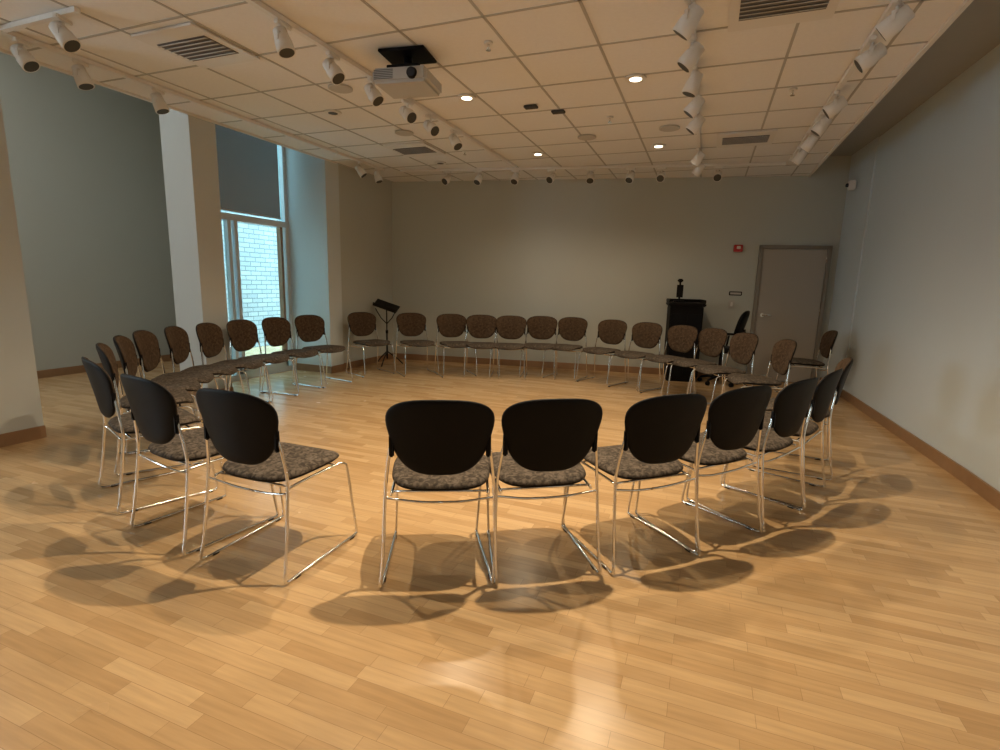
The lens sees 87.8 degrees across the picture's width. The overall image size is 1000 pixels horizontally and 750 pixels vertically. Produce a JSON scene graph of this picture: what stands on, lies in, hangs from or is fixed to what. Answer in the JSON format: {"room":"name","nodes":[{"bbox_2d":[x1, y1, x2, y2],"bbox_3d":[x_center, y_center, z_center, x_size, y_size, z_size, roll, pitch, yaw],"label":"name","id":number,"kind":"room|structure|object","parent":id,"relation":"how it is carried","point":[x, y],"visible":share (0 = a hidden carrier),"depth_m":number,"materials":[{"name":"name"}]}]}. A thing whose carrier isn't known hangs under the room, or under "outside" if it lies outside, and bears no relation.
{"room":"event hall","nodes":[
{"label":"event hall","id":0,"kind":"room"},
{"bbox_2d":[0,97,43,433],"bbox_3d":[-4.024,-1.630,3.719,0.480,4.400,0.590,5,11,21],"label":"wall","id":1,"kind":"structure","parent":0,"point":[20,402],"depth_m":4.02,"materials":[{"name":"paint"}]},
{"bbox_2d":[0,353,393,447],"bbox_3d":[-3.153,0.086,6.481,0.638,0.100,5.770,5,11,21],"label":"baseboard","id":2,"kind":"structure","parent":1,"relation":"attached to","point":[25,435],"depth_m":5.72,"materials":[{"name":"brown wood"}]},
{"bbox_2d":[0,52,175,370],"bbox_3d":[-6.964,-1.682,3.578,0.200,4.400,10.400,5,11,21],"label":"wall alcove","id":3,"kind":"structure","parent":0,"point":[87,172],"depth_m":6.94,"materials":[{"name":"paint"}]},
{"bbox_2d":[278,147,343,365],"bbox_3d":[-2.718,-2.249,7.393,0.850,4.400,0.280,5,11,21],"label":"wall","id":4,"kind":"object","parent":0,"point":[312,182],"depth_m":7.31,"materials":[{"name":"paint"}]},
{"bbox_2d":[338,164,392,362],"bbox_3d":[-2.165,-1.769,8.200,0.230,3.200,1.480,5,11,21],"label":"wall","id":5,"kind":"structure","parent":0,"point":[365,205],"depth_m":8.06,"materials":[{"name":"paint"}]},
{"bbox_2d":[0,0,963,181],"bbox_3d":[-0.899,-2.216,2.585,6.300,0.250,12.770,5,11,21],"label":"ceiling","id":6,"kind":"structure","parent":0,"point":[564,26],"depth_m":3.97,"materials":[{"name":"tile"}]},
{"bbox_2d":[0,6,80,32],"bbox_3d":[-2.921,-2.247,3.291,0.770,0.030,0.036,5,11,21],"label":"track","id":7,"kind":"object","parent":6,"relation":"attached to","point":[71,11],"visible":1,"depth_m":3.28,"materials":[{"name":"white metal"}]},
{"bbox_2d":[49,12,81,52],"bbox_3d":[-2.701,-2.113,3.228,0.163,0.198,0.120,2,10,1],"label":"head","id":8,"kind":"object","parent":7,"relation":"attached to","point":[67,40],"visible":1,"depth_m":3.20},
{"bbox_2d":[0,31,384,170],"bbox_3d":[-2.914,-2.449,4.426,0.036,0.030,6.750,5,11,21],"label":"track","id":9,"kind":"object","parent":6,"relation":"attached to","point":[32,41],"visible":1,"depth_m":4.50,"materials":[{"name":"white metal"}]},
{"bbox_2d":[10,37,39,72],"bbox_3d":[-3.262,-2.188,3.569,0.163,0.198,0.120,2,10,1],"label":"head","id":10,"kind":"object","parent":9,"relation":"hanging from","point":[26,60],"visible":1,"depth_m":3.54},
{"bbox_2d":[71,58,94,89],"bbox_3d":[-3.129,-2.246,3.899,0.139,0.193,0.120,2,10,1],"label":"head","id":11,"kind":"object","parent":9,"relation":"hanging from","point":[83,81],"visible":1,"depth_m":3.87},
{"bbox_2d":[150,87,169,114],"bbox_3d":[-2.910,-2.338,4.450,0.139,0.193,0.120,2,10,1],"label":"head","id":12,"kind":"object","parent":9,"relation":"hanging from","point":[160,106],"visible":1,"depth_m":4.42},
{"bbox_2d":[355,162,366,177],"bbox_3d":[-1.881,-2.769,7.039,0.163,0.198,0.120,2,10,1],"label":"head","id":13,"kind":"object","parent":9,"relation":"hanging from","point":[361,172],"visible":1,"depth_m":7.00},
{"bbox_2d":[373,168,382,182],"bbox_3d":[-1.734,-2.833,7.404,0.139,0.193,0.120,5,11,21],"label":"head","id":14,"kind":"object","parent":9,"relation":"hanging from","point":[377,176],"visible":1,"depth_m":7.37},
{"bbox_2d":[131,22,259,68],"bbox_3d":[-2.118,-2.290,3.651,0.560,0.028,0.560,5,11,21],"label":"air diffuser","id":15,"kind":"object","parent":6,"relation":"in","point":[189,42],"depth_m":3.60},
{"bbox_2d":[324,109,341,115],"bbox_3d":[-1.609,-2.526,5.010,0.160,0.012,0.160,5,11,21],"label":"recessed light","id":16,"kind":"object","parent":6,"relation":"in","point":[331,112],"visible":1,"depth_m":4.99,"materials":[{"name":"white metal"}]},
{"bbox_2d":[328,84,352,93],"bbox_3d":[-1.340,-2.404,4.367,0.200,0.016,0.200,5,11,21],"label":"ceiling speaker","id":17,"kind":"object","parent":6,"relation":"in","point":[342,88],"depth_m":4.34},
{"bbox_2d":[244,0,516,167],"bbox_3d":[-1.073,-2.303,3.881,0.036,0.030,7.050,5,11,21],"label":"track","id":18,"kind":"object","parent":6,"relation":"attached to","point":[258,4],"visible":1,"depth_m":3.73,"materials":[{"name":"white metal"}]},
{"bbox_2d":[273,18,295,58],"bbox_3d":[-1.339,-2.079,3.224,0.139,0.193,0.120,5,11,21],"label":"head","id":19,"kind":"object","parent":18,"relation":"hanging from","point":[284,45],"visible":1,"depth_m":3.19},
{"bbox_2d":[322,51,345,84],"bbox_3d":[-1.169,-2.149,3.656,0.163,0.198,0.120,5,11,21],"label":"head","id":20,"kind":"object","parent":18,"relation":"hanging from","point":[334,72],"visible":1,"depth_m":3.62},
{"bbox_2d":[364,77,383,106],"bbox_3d":[-0.994,-2.223,4.097,0.163,0.198,0.120,5,11,21],"label":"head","id":21,"kind":"object","parent":18,"relation":"hanging from","point":[376,98],"visible":0.9,"depth_m":4.06},
{"bbox_2d":[399,99,416,123],"bbox_3d":[-0.809,-2.303,4.564,0.172,0.194,0.120,10,13,40],"label":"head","id":22,"kind":"object","parent":18,"relation":"hanging from","point":[408,114],"visible":1,"depth_m":4.53},
{"bbox_2d":[423,114,439,136],"bbox_3d":[-0.656,-2.368,4.950,0.172,0.194,0.120,10,13,40],"label":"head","id":23,"kind":"object","parent":18,"relation":"hanging from","point":[432,128],"visible":1,"depth_m":4.92},
{"bbox_2d":[449,129,462,150],"bbox_3d":[-0.465,-2.446,5.427,0.163,0.198,0.120,10,13,40],"label":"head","id":24,"kind":"object","parent":18,"relation":"hanging from","point":[456,144],"visible":1,"depth_m":5.39},
{"bbox_2d":[395,130,413,135],"bbox_3d":[-1.038,-2.622,5.638,0.200,0.016,0.200,5,11,21],"label":"ceiling speaker","id":25,"kind":"object","parent":6,"relation":"in","point":[399,132],"depth_m":5.61},
{"bbox_2d":[373,45,441,98],"bbox_3d":[-0.659,-2.157,3.703,0.400,0.235,0.358,4,10,13],"label":"ceiling projector","id":26,"kind":"object","parent":6,"relation":"hanging from","point":[406,77],"depth_m":3.62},
{"bbox_2d":[383,142,445,156],"bbox_3d":[-1.041,-2.744,6.359,0.560,0.028,0.560,5,11,21],"label":"air diffuser","id":27,"kind":"object","parent":6,"relation":"in","point":[417,149],"depth_m":6.29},
{"bbox_2d":[458,94,475,101],"bbox_3d":[-0.288,-2.401,4.505,0.160,0.012,0.160,5,11,21],"label":"recessed light","id":28,"kind":"object","parent":6,"relation":"in","point":[463,97],"visible":1,"depth_m":4.48,"materials":[{"name":"white glass"}]},
{"bbox_2d":[0,0,972,181],"bbox_3d":[-0.851,-2.068,2.536,6.150,0.020,12.670,5,11,21],"label":"grid","id":29,"kind":"object","parent":6,"relation":"attached to","point":[966,3],"depth_m":4.18,"materials":[{"name":"metal"}]},
{"bbox_2d":[484,40,492,51],"bbox_3d":[-0.077,-2.196,3.475,0.060,0.049,0.060,5,11,21],"label":"sprinkler head","id":30,"kind":"object","parent":6,"relation":"attached to","point":[488,43],"visible":1,"depth_m":3.47},
{"bbox_2d":[524,104,537,109],"bbox_3d":[0.279,-2.417,4.691,0.120,0.020,0.070,5,11,21],"label":"plate","id":31,"kind":"object","parent":6,"relation":"attached to","point":[533,106],"depth_m":4.67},
{"bbox_2d":[551,109,564,114],"bbox_3d":[0.538,-2.431,4.803,0.120,0.020,0.070,5,11,21],"label":"plate","id":32,"kind":"object","parent":6,"relation":"attached to","point":[561,111],"depth_m":4.79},
{"bbox_2d":[578,134,595,140],"bbox_3d":[0.939,-2.568,5.623,0.200,0.016,0.200,5,11,21],"label":"ceiling speaker","id":33,"kind":"object","parent":6,"relation":"in","point":[586,137],"depth_m":5.59},
{"bbox_2d":[400,162,785,171],"bbox_3d":[1.069,-2.812,7.055,5.149,0.030,0.036,4,10,12],"label":"track","id":34,"kind":"object","parent":6,"relation":"attached to","point":[774,163],"visible":1,"depth_m":7.00,"materials":[{"name":"white metal"}]},
{"bbox_2d":[441,171,451,184],"bbox_3d":[-0.758,-2.815,7.448,0.120,0.194,0.172,8,12,34],"label":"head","id":35,"kind":"object","parent":34,"relation":"hanging from","point":[445,180],"visible":1,"depth_m":7.41},
{"bbox_2d":[473,170,482,184],"bbox_3d":[-0.304,-2.784,7.353,0.120,0.198,0.163,8,12,33],"label":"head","id":36,"kind":"object","parent":34,"relation":"hanging from","point":[478,179],"visible":1,"depth_m":7.32},
{"bbox_2d":[510,170,519,184],"bbox_3d":[0.212,-2.752,7.247,0.120,0.198,0.163,6,11,23],"label":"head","id":37,"kind":"object","parent":34,"relation":"hanging from","point":[514,180],"visible":1,"depth_m":7.22},
{"bbox_2d":[546,169,556,183],"bbox_3d":[0.708,-2.723,7.146,0.120,0.194,0.172,9,12,35],"label":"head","id":38,"kind":"object","parent":34,"relation":"hanging from","point":[550,178],"visible":1,"depth_m":7.11},
{"bbox_2d":[586,168,594,183],"bbox_3d":[1.224,-2.688,7.038,0.120,0.198,0.163,4,10,13],"label":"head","id":39,"kind":"object","parent":34,"relation":"hanging from","point":[590,176],"visible":1,"depth_m":7.01},
{"bbox_2d":[625,167,635,183],"bbox_3d":[1.737,-2.656,6.933,0.120,0.198,0.163,8,12,34],"label":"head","id":40,"kind":"object","parent":34,"relation":"hanging from","point":[630,176],"visible":1,"depth_m":6.91},
{"bbox_2d":[656,167,666,182],"bbox_3d":[2.125,-2.634,6.854,0.120,0.194,0.172,6,11,24],"label":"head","id":41,"kind":"object","parent":34,"relation":"hanging from","point":[661,175],"visible":1,"depth_m":6.82},
{"bbox_2d":[713,166,722,181],"bbox_3d":[2.809,-2.591,6.713,0.120,0.194,0.172,5,11,19],"label":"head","id":42,"kind":"object","parent":34,"relation":"hanging from","point":[717,175],"visible":1,"depth_m":6.68},
{"bbox_2d":[625,74,645,82],"bbox_3d":[1.043,-2.276,3.996,0.160,0.012,0.160,5,11,21],"label":"recessed light","id":43,"kind":"object","parent":6,"relation":"in","point":[634,78],"visible":1,"depth_m":3.98,"materials":[{"name":"white glass"}]},
{"bbox_2d":[651,144,665,147],"bbox_3d":[1.799,-2.594,5.897,0.160,0.012,0.160,5,11,21],"label":"recessed light","id":44,"kind":"object","parent":6,"relation":"in","point":[654,145],"visible":1,"depth_m":5.88,"materials":[{"name":"white glass"}]},
{"bbox_2d":[659,125,679,131],"bbox_3d":[1.703,-2.477,5.225,0.200,0.016,0.200,5,11,21],"label":"ceiling speaker","id":45,"kind":"object","parent":6,"relation":"in","point":[666,128],"depth_m":5.20},
{"bbox_2d":[693,0,700,148],"bbox_3d":[1.187,-2.124,3.202,0.036,0.030,7.400,5,11,21],"label":"track","id":46,"kind":"object","parent":6,"relation":"attached to","point":[698,134],"visible":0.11,"depth_m":5.38,"materials":[{"name":"white metal"}]},
{"bbox_2d":[672,0,703,40],"bbox_3d":[1.035,-1.949,2.857,0.163,0.198,0.120,9,12,36],"label":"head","id":47,"kind":"object","parent":46,"relation":"hanging from","point":[686,25],"visible":1,"depth_m":2.82},
{"bbox_2d":[677,34,704,72],"bbox_3d":[1.206,-2.022,3.288,0.163,0.198,0.120,5,11,21],"label":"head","id":48,"kind":"object","parent":46,"relation":"hanging from","point":[690,57],"visible":0.98,"depth_m":3.25},
{"bbox_2d":[682,65,702,97],"bbox_3d":[1.380,-2.098,3.729,0.139,0.193,0.120,5,11,21],"label":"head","id":49,"kind":"object","parent":46,"relation":"hanging from","point":[692,85],"visible":0.97,"depth_m":3.69},
{"bbox_2d":[683,93,704,118],"bbox_3d":[1.564,-2.172,4.188,0.163,0.198,0.120,5,11,21],"label":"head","id":50,"kind":"object","parent":46,"relation":"hanging from","point":[691,110],"visible":0.89,"depth_m":4.15},
{"bbox_2d":[686,112,704,134],"bbox_3d":[1.746,-2.249,4.647,0.163,0.198,0.120,5,11,21],"label":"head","id":51,"kind":"object","parent":46,"relation":"hanging from","point":[693,127],"visible":0.94,"depth_m":4.61},
{"bbox_2d":[690,148,705,166],"bbox_3d":[2.240,-2.457,5.887,0.163,0.198,0.120,9,12,36],"label":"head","id":52,"kind":"object","parent":46,"relation":"hanging from","point":[697,159],"visible":1,"depth_m":5.85},
{"bbox_2d":[691,162,705,177],"bbox_3d":[2.459,-2.549,6.438,0.163,0.198,0.120,9,12,36],"label":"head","id":53,"kind":"object","parent":46,"relation":"hanging from","point":[697,171],"visible":0.77,"depth_m":6.40},
{"bbox_2d":[716,129,777,147],"bbox_3d":[2.609,-2.502,5.536,0.560,0.028,0.560,5,11,21],"label":"air diffuser","id":54,"kind":"object","parent":6,"relation":"attached to","point":[762,137],"depth_m":5.47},
{"bbox_2d":[728,0,839,31],"bbox_3d":[1.568,-2.054,2.866,0.560,0.028,0.560,5,11,21],"label":"air diffuser","id":55,"kind":"object","parent":6,"relation":"attached to","point":[743,14],"depth_m":2.96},
{"bbox_2d":[790,0,894,159],"bbox_3d":[2.173,-2.040,2.878,0.036,0.030,7.500,5,11,21],"label":"track","id":56,"kind":"object","parent":6,"relation":"attached to","point":[890,7],"visible":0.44,"depth_m":3.73,"materials":[{"name":"white metal"}]},
{"bbox_2d":[790,146,807,165],"bbox_3d":[3.281,-2.396,5.702,0.120,0.198,0.163,-8,14,-43],"label":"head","id":57,"kind":"object","parent":56,"relation":"hanging from","point":[799,157],"visible":0.88,"depth_m":5.67},
{"bbox_2d":[800,130,818,152],"bbox_3d":[3.062,-2.304,5.151,0.120,0.198,0.163,-8,14,-43],"label":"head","id":58,"kind":"object","parent":56,"relation":"hanging from","point":[808,144],"visible":0.98,"depth_m":5.11},
{"bbox_2d":[810,111,831,136],"bbox_3d":[2.842,-2.212,4.599,0.163,0.198,0.120,8,12,31],"label":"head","id":59,"kind":"object","parent":56,"relation":"hanging from","point":[820,127],"visible":0.93,"depth_m":4.57},
{"bbox_2d":[822,90,847,119],"bbox_3d":[2.654,-2.134,4.120,0.172,0.194,0.120,8,12,31],"label":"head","id":60,"kind":"object","parent":56,"relation":"hanging from","point":[830,110],"visible":1,"depth_m":4.09},
{"bbox_2d":[853,34,886,73],"bbox_3d":[2.300,-1.985,3.230,0.172,0.194,0.120,8,12,31],"label":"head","id":61,"kind":"object","parent":56,"relation":"hanging from","point":[870,57],"visible":1,"depth_m":3.20},
{"bbox_2d":[875,0,914,41],"bbox_3d":[2.132,-1.914,2.808,0.120,0.194,0.172,-8,14,-43],"label":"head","id":62,"kind":"object","parent":56,"relation":"hanging from","point":[893,24],"visible":1,"depth_m":2.78},
{"bbox_2d":[0,345,999,749],"bbox_3d":[-1.868,0.745,3.591,10.300,0.120,13.400,5,11,21],"label":"floor","id":63,"kind":"structure","parent":0,"point":[866,616],"depth_m":2.27,"materials":[{"name":"brown wood"}]},
{"bbox_2d":[81,356,217,513],"bbox_3d":[-2.164,0.302,3.208,0.528,0.873,0.574,11,14,42],"label":"chair","id":64,"kind":"object","parent":63,"relation":"on","point":[101,383],"visible":0.84,"depth_m":2.98,"materials":[{"name":"plastic"}]},
{"bbox_2d":[96,343,204,475],"bbox_3d":[-2.516,0.194,3.760,0.574,0.873,0.528,-5,12,-34],"label":"chair","id":65,"kind":"object","parent":63,"relation":"on","point":[106,355],"visible":0.64,"depth_m":3.65,"materials":[{"name":"plastic"}]},
{"bbox_2d":[113,335,202,453],"bbox_3d":[-2.705,0.115,4.179,0.574,0.873,0.528,-3,11,-26],"label":"chair","id":66,"kind":"object","parent":63,"relation":"on","point":[125,348],"visible":0.53,"depth_m":4.10,"materials":[{"name":"fabric"}]},
{"bbox_2d":[132,330,218,435],"bbox_3d":[-2.808,0.047,4.545,0.574,0.873,0.528,-1,10,-16],"label":"chair","id":67,"kind":"object","parent":63,"relation":"on","point":[146,343],"visible":0.66,"depth_m":4.48,"materials":[{"name":"fabric"}]},
{"bbox_2d":[159,109,231,388],"bbox_3d":[-3.254,-1.928,5.508,0.410,4.400,0.310,5,11,21],"label":"wall column","id":68,"kind":"structure","parent":63,"relation":"on","point":[188,143],"depth_m":5.46,"materials":[{"name":"paint"}]},
{"bbox_2d":[120,373,278,555],"bbox_3d":[-1.615,0.392,2.781,0.528,0.873,0.574,8,12,31],"label":"chair","id":69,"kind":"object","parent":63,"relation":"on","point":[153,407],"visible":0.87,"depth_m":2.55,"materials":[{"name":"plastic"}]},
{"bbox_2d":[164,326,243,423],"bbox_3d":[-2.806,-0.025,4.951,0.574,0.873,0.528,-1,10,-12],"label":"chair","id":70,"kind":"object","parent":63,"relation":"on","point":[177,338],"visible":0.74,"depth_m":4.89,"materials":[{"name":"fabric"}]},
{"bbox_2d":[196,322,273,411],"bbox_3d":[-2.737,-0.092,5.337,0.574,0.873,0.528,1,10,-1],"label":"chair","id":71,"kind":"object","parent":63,"relation":"on","point":[210,335],"visible":0.71,"depth_m":5.29,"materials":[{"name":"fabric"}]},
{"bbox_2d":[226,319,297,403],"bbox_3d":[-2.654,-0.167,5.770,0.574,0.873,0.528,4,10,13],"label":"chair","id":72,"kind":"object","parent":63,"relation":"on","point":[242,333],"visible":0.84,"depth_m":5.76,"materials":[{"name":"fabric"}]},
{"bbox_2d":[196,388,357,584],"bbox_3d":[-1.091,0.448,2.542,0.528,0.873,0.574,5,11,21],"label":"chair","id":73,"kind":"object","parent":63,"relation":"on","point":[242,427],"visible":1,"depth_m":2.31,"materials":[{"name":"plastic"}]},
{"bbox_2d":[261,317,326,395],"bbox_3d":[-2.489,-0.245,6.233,0.574,0.873,0.528,5,11,18],"label":"chair","id":74,"kind":"object","parent":63,"relation":"on","point":[277,330],"visible":0.9,"depth_m":6.22,"materials":[{"name":"fabric"}]},
{"bbox_2d":[294,315,352,387],"bbox_3d":[-2.301,-0.326,6.716,0.574,0.873,0.528,8,12,31],"label":"chair","id":75,"kind":"object","parent":63,"relation":"on","point":[310,328],"visible":0.91,"depth_m":6.74,"materials":[{"name":"fabric"}]},
{"bbox_2d":[346,312,395,377],"bbox_3d":[-1.877,-0.455,7.508,0.528,0.873,0.574,-8,14,-43],"label":"chair","id":76,"kind":"object","parent":63,"relation":"on","point":[360,323],"visible":1,"depth_m":7.55,"materials":[{"name":"fabric"}]},
{"bbox_2d":[373,299,402,366],"bbox_3d":[-1.787,-0.675,8.233,0.445,1.044,0.414,2,10,1],"label":"music stand","id":77,"kind":"object","parent":63,"relation":"on","point":[387,306],"visible":0.98,"depth_m":8.23,"materials":[{"name":"black metal"}]},
{"bbox_2d":[394,313,438,376],"bbox_3d":[-1.230,-0.459,7.621,0.528,0.873,0.574,-4,11,-27],"label":"chair","id":78,"kind":"object","parent":63,"relation":"on","point":[408,324],"visible":0.98,"depth_m":7.72,"materials":[{"name":"fabric"}]},
{"bbox_2d":[379,400,497,587],"bbox_3d":[-0.279,0.481,2.477,0.528,0.873,0.574,1,10,-5],"label":"chair","id":79,"kind":"object","parent":63,"relation":"on","point":[438,445],"visible":1,"depth_m":2.22,"materials":[{"name":"plastic"}]},
{"bbox_2d":[434,314,477,377],"bbox_3d":[-0.653,-0.442,7.613,0.528,0.873,0.574,-2,11,-21],"label":"chair","id":80,"kind":"object","parent":63,"relation":"on","point":[448,325],"visible":0.89,"depth_m":7.74,"materials":[{"name":"fabric"}]},
{"bbox_2d":[463,315,499,378],"bbox_3d":[-0.266,-0.424,7.569,0.528,0.873,0.574,1,10,-4],"label":"chair","id":81,"kind":"object","parent":63,"relation":"on","point":[478,326],"visible":0.94,"depth_m":7.73,"materials":[{"name":"fabric"}]},
{"bbox_2d":[489,315,526,379],"bbox_3d":[0.134,-0.410,7.548,0.528,0.873,0.574,3,10,6],"label":"chair","id":82,"kind":"object","parent":63,"relation":"on","point":[508,326],"visible":0.96,"depth_m":7.71,"materials":[{"name":"fabric"}]},
{"bbox_2d":[519,316,557,379],"bbox_3d":[0.584,-0.416,7.647,0.528,0.873,0.574,3,10,10],"label":"chair","id":83,"kind":"object","parent":63,"relation":"on","point":[538,327],"visible":0.91,"depth_m":7.80,"materials":[{"name":"fabric"}]},
{"bbox_2d":[475,398,602,584],"bbox_3d":[0.182,0.480,2.553,0.528,0.873,0.574,-1,10,-12],"label":"chair","id":84,"kind":"object","parent":63,"relation":"on","point":[546,441],"visible":0.93,"depth_m":2.30,"materials":[{"name":"plastic"}]},
{"bbox_2d":[541,317,587,381],"bbox_3d":[0.968,-0.394,7.582,0.528,0.873,0.574,7,11,28],"label":"chair","id":85,"kind":"object","parent":63,"relation":"on","point":[569,328],"visible":0.89,"depth_m":7.69,"materials":[{"name":"fabric"}]},
{"bbox_2d":[575,319,626,386],"bbox_3d":[1.447,-0.329,7.285,0.528,0.873,0.574,10,13,40],"label":"chair","id":86,"kind":"object","parent":63,"relation":"on","point":[610,331],"visible":0.97,"depth_m":7.35,"materials":[{"name":"fabric"}]},
{"bbox_2d":[561,394,706,574],"bbox_3d":[0.695,0.469,2.688,0.528,0.873,0.574,-3,11,-21],"label":"chair","id":87,"kind":"object","parent":63,"relation":"on","point":[659,430],"visible":0.93,"depth_m":2.44,"materials":[{"name":"plastic"}]},
{"bbox_2d":[606,322,662,392],"bbox_3d":[1.821,-0.258,6.941,0.574,0.873,0.528,-8,14,-43],"label":"chair","id":88,"kind":"object","parent":63,"relation":"on","point":[644,334],"visible":0.94,"depth_m":6.98,"materials":[{"name":"fabric"}]},
{"bbox_2d":[636,325,697,394],"bbox_3d":[2.149,-0.190,6.609,0.574,0.873,0.528,-5,12,-32],"label":"chair","id":89,"kind":"object","parent":63,"relation":"on","point":[681,338],"visible":0.79,"depth_m":6.64,"materials":[{"name":"fabric"}]},
{"bbox_2d":[662,298,706,381],"bbox_3d":[2.679,-0.516,7.638,0.500,1.180,0.500,4,10,12],"label":"lectern","id":90,"kind":"object","parent":63,"relation":"on","point":[689,312],"visible":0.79,"depth_m":7.42,"materials":[{"name":"black paint"}]},
{"bbox_2d":[673,279,684,301],"bbox_3d":[2.607,-1.222,7.526,0.160,0.334,0.160,4,10,12],"label":"camera","id":91,"kind":"object","parent":90,"relation":"on","point":[680,287],"visible":0.98,"depth_m":7.54,"materials":[{"name":"black plastic"}]},
{"bbox_2d":[660,328,727,402],"bbox_3d":[2.375,-0.130,6.303,0.574,0.873,0.528,-2,11,-21],"label":"chair","id":92,"kind":"object","parent":63,"relation":"on","point":[711,341],"visible":0.76,"depth_m":6.30,"materials":[{"name":"fabric"}]},
{"bbox_2d":[627,385,771,552],"bbox_3d":[1.130,0.439,2.922,0.528,0.873,0.574,-4,11,-28],"label":"chair","id":93,"kind":"object","parent":63,"relation":"on","point":[735,416],"visible":0.85,"depth_m":2.68,"materials":[{"name":"plastic"}]},
{"bbox_2d":[687,332,758,404],"bbox_3d":[2.486,-0.035,5.789,0.574,0.873,0.528,0,10,-11],"label":"chair","id":94,"kind":"object","parent":63,"relation":"on","point":[743,345],"visible":0.73,"depth_m":5.75,"materials":[{"name":"fabric"}]},
{"bbox_2d":[697,311,749,386],"bbox_3d":[3.152,-0.395,7.369,0.598,1.060,0.590,9,12,36],"label":"office chair","id":95,"kind":"object","parent":63,"relation":"on","point":[740,327],"visible":0.46,"depth_m":7.19,"materials":[{"name":"black plastic"}]},
{"bbox_2d":[681,377,817,532],"bbox_3d":[1.540,0.404,3.177,0.528,0.873,0.574,-6,13,-37],"label":"chair","id":96,"kind":"object","parent":63,"relation":"on","point":[789,413],"visible":0.77,"depth_m":2.93,"materials":[{"name":"plastic"}]},
{"bbox_2d":[721,339,796,393],"bbox_3d":[2.578,0.070,5.210,0.574,0.873,0.528,2,10,6],"label":"chair","id":97,"kind":"object","parent":63,"relation":"on","point":[783,351],"visible":0.69,"depth_m":5.13,"materials":[{"name":"fabric"}]},
{"bbox_2d":[720,368,842,508],"bbox_3d":[1.913,0.354,3.516,0.574,0.873,0.528,11,14,42],"label":"chair","id":98,"kind":"object","parent":63,"relation":"on","point":[825,389],"visible":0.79,"depth_m":3.27,"materials":[{"name":"plastic"}]},
{"bbox_2d":[752,357,852,480],"bbox_3d":[2.318,0.277,4.008,0.574,0.873,0.528,7,12,29],"label":"chair","id":99,"kind":"object","parent":63,"relation":"on","point":[846,363],"visible":0.51,"depth_m":3.78,"materials":[{"name":"plastic"}]},
{"bbox_2d":[773,330,837,391],"bbox_3d":[3.884,-0.144,6.603,0.574,0.873,0.528,4,10,16],"label":"chair","id":100,"kind":"object","parent":63,"relation":"on","point":[828,339],"visible":0.78,"depth_m":6.47,"materials":[{"name":"fabric"}]},
{"bbox_2d":[392,156,850,381],"bbox_3d":[1.566,-1.669,8.186,7.535,3.200,0.247,4,10,12],"label":"wall","id":101,"kind":"structure","parent":0,"point":[598,251],"depth_m":8.05,"materials":[{"name":"paint"}]},
{"bbox_2d":[394,353,705,376],"bbox_3d":[0.953,-0.156,8.445,5.715,0.100,0.016,4,10,12],"label":"baseboard","id":102,"kind":"structure","parent":101,"relation":"attached to","point":[560,365],"depth_m":8.52,"materials":[{"name":"brown wood"}]},
{"bbox_2d":[728,300,734,307],"bbox_3d":[3.444,-1.052,7.736,0.090,0.120,0.024,4,10,12],"label":"light switch panel","id":103,"kind":"object","parent":101,"relation":"attached to","point":[731,303],"visible":1,"depth_m":7.73,"materials":[{"name":"grey"}]},
{"bbox_2d":[729,291,741,295],"bbox_3d":[3.489,-1.208,7.704,0.180,0.060,0.014,4,10,12],"label":"placard","id":104,"kind":"object","parent":101,"relation":"attached to","point":[735,293],"visible":1,"depth_m":7.70,"materials":[{"name":"black paint"}]},
{"bbox_2d":[733,245,742,251],"bbox_3d":[3.470,-1.845,7.572,0.120,0.100,0.065,4,10,12],"label":"fire alarm strobe","id":105,"kind":"object","parent":101,"relation":"attached to","point":[737,248],"visible":1,"depth_m":7.56,"materials":[{"name":"red"}]},
{"bbox_2d":[746,245,832,381],"bbox_3d":[4.186,-0.871,7.569,0.940,1.980,0.090,4,10,12],"label":"door","id":106,"kind":"structure","parent":101,"relation":"in","point":[791,284],"depth_m":7.54,"materials":[{"name":"grey paint"}]},
{"bbox_2d":[821,44,999,491],"bbox_3d":[2.651,-0.458,1.537,0.440,3.200,13.300,5,11,21],"label":"wall","id":107,"kind":"structure","parent":0,"point":[915,305],"depth_m":4.59,"materials":[{"name":"paint"}]},
{"bbox_2d":[845,180,856,190],"bbox_3d":[4.583,-2.481,6.801,0.111,0.120,0.090,5,11,21],"label":"security camera","id":108,"kind":"object","parent":107,"relation":"attached to","point":[851,185],"visible":1,"depth_m":6.76,"materials":[{"name":"white plastic"}]},
{"bbox_2d":[820,377,999,510],"bbox_3d":[2.545,1.076,1.752,0.151,0.100,12.746,5,11,20],"label":"baseboard","id":109,"kind":"structure","parent":107,"relation":"attached to","point":[986,491],"depth_m":4.25,"materials":[{"name":"brown wood"}]},
{"bbox_2d":[830,0,999,155],"bbox_3d":[2.451,-2.115,1.394,1.200,0.139,13.400,5,11,21],"label":"soffit","id":110,"kind":"structure","parent":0,"point":[976,32],"depth_m":4.30,"materials":[{"name":"paint"}]},
{"bbox_3d":[-4.242,-2.200,6.891,2.460,4.400,2.170,5,11,21],"label":"wall alcove","id":111,"kind":"structure","parent":0,"visible":0},
{"bbox_2d":[37,354,171,378],"bbox_3d":[-6.940,0.453,3.861,0.018,0.100,9.880,5,11,21],"label":"baseboard","id":112,"kind":"structure","parent":111,"relation":"attached to","point":[73,369],"depth_m":6.89,"materials":[{"name":"brown wood"}]},
{"bbox_2d":[215,124,294,381],"bbox_3d":[-3.333,-2.121,6.580,0.165,4.400,1.700,5,11,21],"label":"window","id":113,"kind":"structure","parent":111,"relation":"attached to","point":[251,170],"depth_m":6.74,"materials":[{"name":"paint"}]},
{"label":"outside","id":114,"kind":"structure","parent":0,"visible":0},
{"bbox_2d":[221,210,279,347],"bbox_3d":[-4.191,-2.945,11.086,0.200,4.600,5.800,5,11,21],"label":"window","id":115,"kind":"structure","parent":114,"point":[258,257],"depth_m":9.94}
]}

